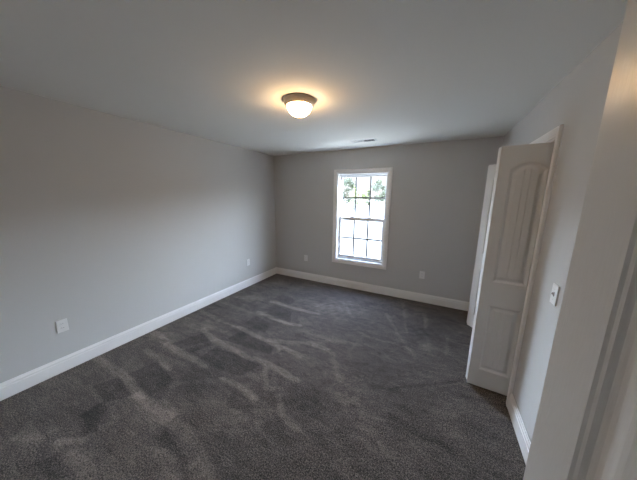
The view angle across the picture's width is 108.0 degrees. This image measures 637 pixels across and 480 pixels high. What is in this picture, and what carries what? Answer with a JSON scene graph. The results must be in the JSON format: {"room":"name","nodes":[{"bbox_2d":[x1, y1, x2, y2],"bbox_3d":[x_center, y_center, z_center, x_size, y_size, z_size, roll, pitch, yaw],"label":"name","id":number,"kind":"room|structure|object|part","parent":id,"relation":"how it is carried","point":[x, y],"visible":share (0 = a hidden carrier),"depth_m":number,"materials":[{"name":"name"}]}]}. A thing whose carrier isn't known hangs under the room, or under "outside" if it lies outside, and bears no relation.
{"room":"empty bedroom","nodes":[
{"label":"empty bedroom","id":0,"kind":"room"},
{"bbox_2d":[0,86,275,382],"bbox_3d":[-1.849,-0.171,3.139,0.115,2.640,4.226,6,12,27],"label":"wall","id":1,"kind":"structure","parent":0,"point":[111,225],"depth_m":2.38,"materials":[{"name":"grey paint"}]},
{"bbox_2d":[55,318,68,332],"bbox_3d":[-2.381,0.798,2.149,0.009,0.119,0.076,6,12,27],"label":"wall outlet","id":2,"kind":"object","parent":1,"relation":"attached to","point":[61,325],"visible":1,"depth_m":2.15,"materials":[{"name":"white plastic"}]},
{"bbox_2d":[0,267,276,400],"bbox_3d":[-1.815,0.969,3.301,0.015,0.140,3.951,6,12,27],"label":"baseboard","id":3,"kind":"structure","parent":1,"relation":"attached to","point":[15,385],"depth_m":2.47,"materials":[{"name":"white wood"}]},
{"bbox_2d":[0,274,525,479],"bbox_3d":[-0.220,1.367,1.648,4.428,0.005,5.532,6,12,27],"label":"floor","id":4,"kind":"structure","parent":0,"point":[279,377],"depth_m":1.87,"materials":[{"name":"grey carpet"}]},
{"bbox_2d":[0,0,627,155],"bbox_3d":[-0.218,-1.070,1.139,4.409,0.100,5.631,6,12,27],"label":"ceiling","id":5,"kind":"structure","parent":0,"point":[392,72],"depth_m":1.37,"materials":[{"name":"white paint"}]},
{"bbox_2d":[283,93,315,118],"bbox_3d":[-0.161,-1.096,1.944,0.275,0.144,0.275,6,12,27],"label":"ceiling light","id":6,"kind":"object","parent":5,"relation":"attached to","point":[299,105],"visible":1,"depth_m":1.86,"materials":[{"name":"white glass"}]},
{"bbox_2d":[351,138,377,142],"bbox_3d":[0.642,-1.403,3.280,0.360,0.010,0.156,6,12,27],"label":"ceiling vent","id":7,"kind":"object","parent":5,"relation":"in","point":[371,139],"visible":1,"depth_m":3.26,"materials":[{"name":"white metal"}]},
{"bbox_2d":[342,224,381,229],"bbox_3d":[5.043,-0.709,16.337,13.200,0.001,2.784,6,12,27],"label":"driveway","id":8,"kind":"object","parent":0,"point":[363,227],"visible":0.18,"depth_m":17.57,"materials":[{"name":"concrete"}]},
{"bbox_2d":[274,136,503,301],"bbox_3d":[1.145,-0.273,3.878,4.529,2.640,0.160,6,12,27],"label":"wall","id":9,"kind":"structure","parent":0,"point":[438,191],"depth_m":3.64,"materials":[{"name":"grey paint"}]},
{"bbox_2d":[336,172,387,264],"bbox_3d":[0.750,-0.377,4.065,0.863,1.535,0.159,6,12,27],"label":"window","id":10,"kind":"structure","parent":9,"relation":"in","point":[340,197],"depth_m":4.10,"materials":[{"name":"white"}]},
{"bbox_3d":[0.749,-0.028,4.138,0.813,0.743,0.030,6,12,27],"label":"sash","id":11,"kind":"part","parent":10,"relation":"part of","materials":[{"name":"glass"}]},
{"bbox_3d":[0.774,-0.725,4.040,0.813,0.780,0.030,6,12,27],"label":"sash","id":12,"kind":"part","parent":10,"relation":"part of","materials":[{"name":"glass"}]},
{"bbox_2d":[332,167,392,269],"bbox_3d":[0.710,-0.363,3.988,0.999,1.671,0.018,6,12,27],"label":"trim","id":13,"kind":"structure","parent":9,"relation":"attached to","point":[386,169],"depth_m":3.92,"materials":[{"name":"white wood"}]},
{"bbox_2d":[276,267,468,310],"bbox_3d":[0.709,0.831,4.206,3.667,0.140,0.015,6,12,27],"label":"baseboard","id":14,"kind":"structure","parent":9,"relation":"attached to","point":[441,301],"depth_m":4.01,"materials":[{"name":"white wood"}]},
{"bbox_2d":[419,271,424,278],"bbox_3d":[1.643,0.557,3.671,0.076,0.119,0.009,6,12,27],"label":"wall outlet","id":15,"kind":"object","parent":9,"relation":"attached to","point":[421,274],"visible":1,"depth_m":3.67,"materials":[{"name":"white plastic"}]},
{"bbox_2d":[502,22,622,441],"bbox_3d":[1.477,0.198,1.375,0.115,2.640,4.066,6,12,27],"label":"wall","id":16,"kind":"structure","parent":0,"point":[577,102],"depth_m":1.41,"materials":[{"name":"grey paint"}]},
{"bbox_2d":[466,164,496,327],"bbox_3d":[2.104,0.130,2.837,0.266,2.023,0.558,6,12,27],"label":"door","id":17,"kind":"structure","parent":16,"relation":"in","point":[491,168],"depth_m":2.83,"materials":[{"name":"white wood"}]},
{"bbox_2d":[465,142,553,395],"bbox_3d":[1.538,0.301,1.885,0.356,2.023,0.159,6,12,27],"label":"door","id":18,"kind":"structure","parent":16,"relation":"in","point":[522,171],"depth_m":1.82,"materials":[{"name":"white wood"}]},
{"bbox_2d":[507,393,530,463],"bbox_3d":[1.027,1.452,0.892,0.015,0.140,2.183,6,12,27],"label":"baseboard","id":19,"kind":"structure","parent":16,"relation":"attached to","point":[524,442],"depth_m":1.61,"materials":[{"name":"white wood"}]},
{"bbox_2d":[506,124,563,406],"bbox_3d":[1.913,0.177,2.386,0.018,2.120,1.646,6,12,27],"label":"trim","id":20,"kind":"structure","parent":16,"relation":"attached to","point":[556,133],"depth_m":1.64,"materials":[{"name":"white wood"}]},
{"bbox_2d":[550,283,559,305],"bbox_3d":[1.379,0.318,1.359,0.021,0.120,0.074,6,12,27],"label":"light switch","id":21,"kind":"object","parent":16,"relation":"attached to","point":[555,289],"visible":1,"depth_m":1.35,"materials":[{"name":"white plastic"}]},
{"bbox_3d":[-1.109,0.331,0.494,3.667,2.640,0.115,6,12,27],"label":"wall","id":22,"kind":"structure","parent":0,"visible":0},
{"bbox_2d":[523,0,636,479],"bbox_3d":[0.458,0.599,0.212,0.046,2.026,0.784,4,11,15],"label":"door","id":23,"kind":"structure","parent":22,"relation":"in","point":[585,428],"depth_m":0.43,"materials":[{"name":"white wood"}]},
{"label":"outside","id":24,"kind":"structure","parent":0,"visible":0},
{"bbox_2d":[341,199,384,258],"bbox_3d":[10.159,-17.325,105.838,320.000,0.001,320.000,6,12,27],"label":"ground","id":25,"kind":"structure","parent":24,"point":[374,247],"depth_m":15.50,"materials":[{"name":"white"}]},
{"bbox_2d":[342,177,355,206],"bbox_3d":[6.306,-10.787,51.865,4.779,6.840,3.238,6,12,27],"label":"tree","id":26,"kind":"object","parent":25,"relation":"on","point":[349,180],"visible":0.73,"depth_m":51.54,"materials":[{"name":"green plant"}]},
{"bbox_2d":[349,187,359,206],"bbox_3d":[7.912,-9.176,49.011,2.359,4.490,3.089,-6,12,-32],"label":"bush","id":27,"kind":"object","parent":25,"relation":"on","point":[357,203],"visible":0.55,"depth_m":49.19,"materials":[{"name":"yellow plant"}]},
{"bbox_2d":[359,199,366,210],"bbox_3d":[7.397,-5.866,38.566,1.400,1.976,1.242,6,12,27],"label":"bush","id":28,"kind":"object","parent":25,"relation":"on","point":[362,207],"visible":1,"depth_m":38.47,"materials":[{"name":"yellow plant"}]},
{"bbox_2d":[362,189,371,205],"bbox_3d":[10.655,-9.404,51.251,2.526,3.840,2.541,6,12,27],"label":"bush","id":29,"kind":"object","parent":25,"relation":"on","point":[367,189],"visible":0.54,"depth_m":51.05,"materials":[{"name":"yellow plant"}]},
{"bbox_2d":[371,179,385,207],"bbox_3d":[13.020,-9.745,48.709,4.438,6.105,3.491,-1,11,-7],"label":"tree","id":30,"kind":"object","parent":25,"relation":"on","point":[379,182],"visible":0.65,"depth_m":48.36,"materials":[{"name":"green plant"}]}
]}

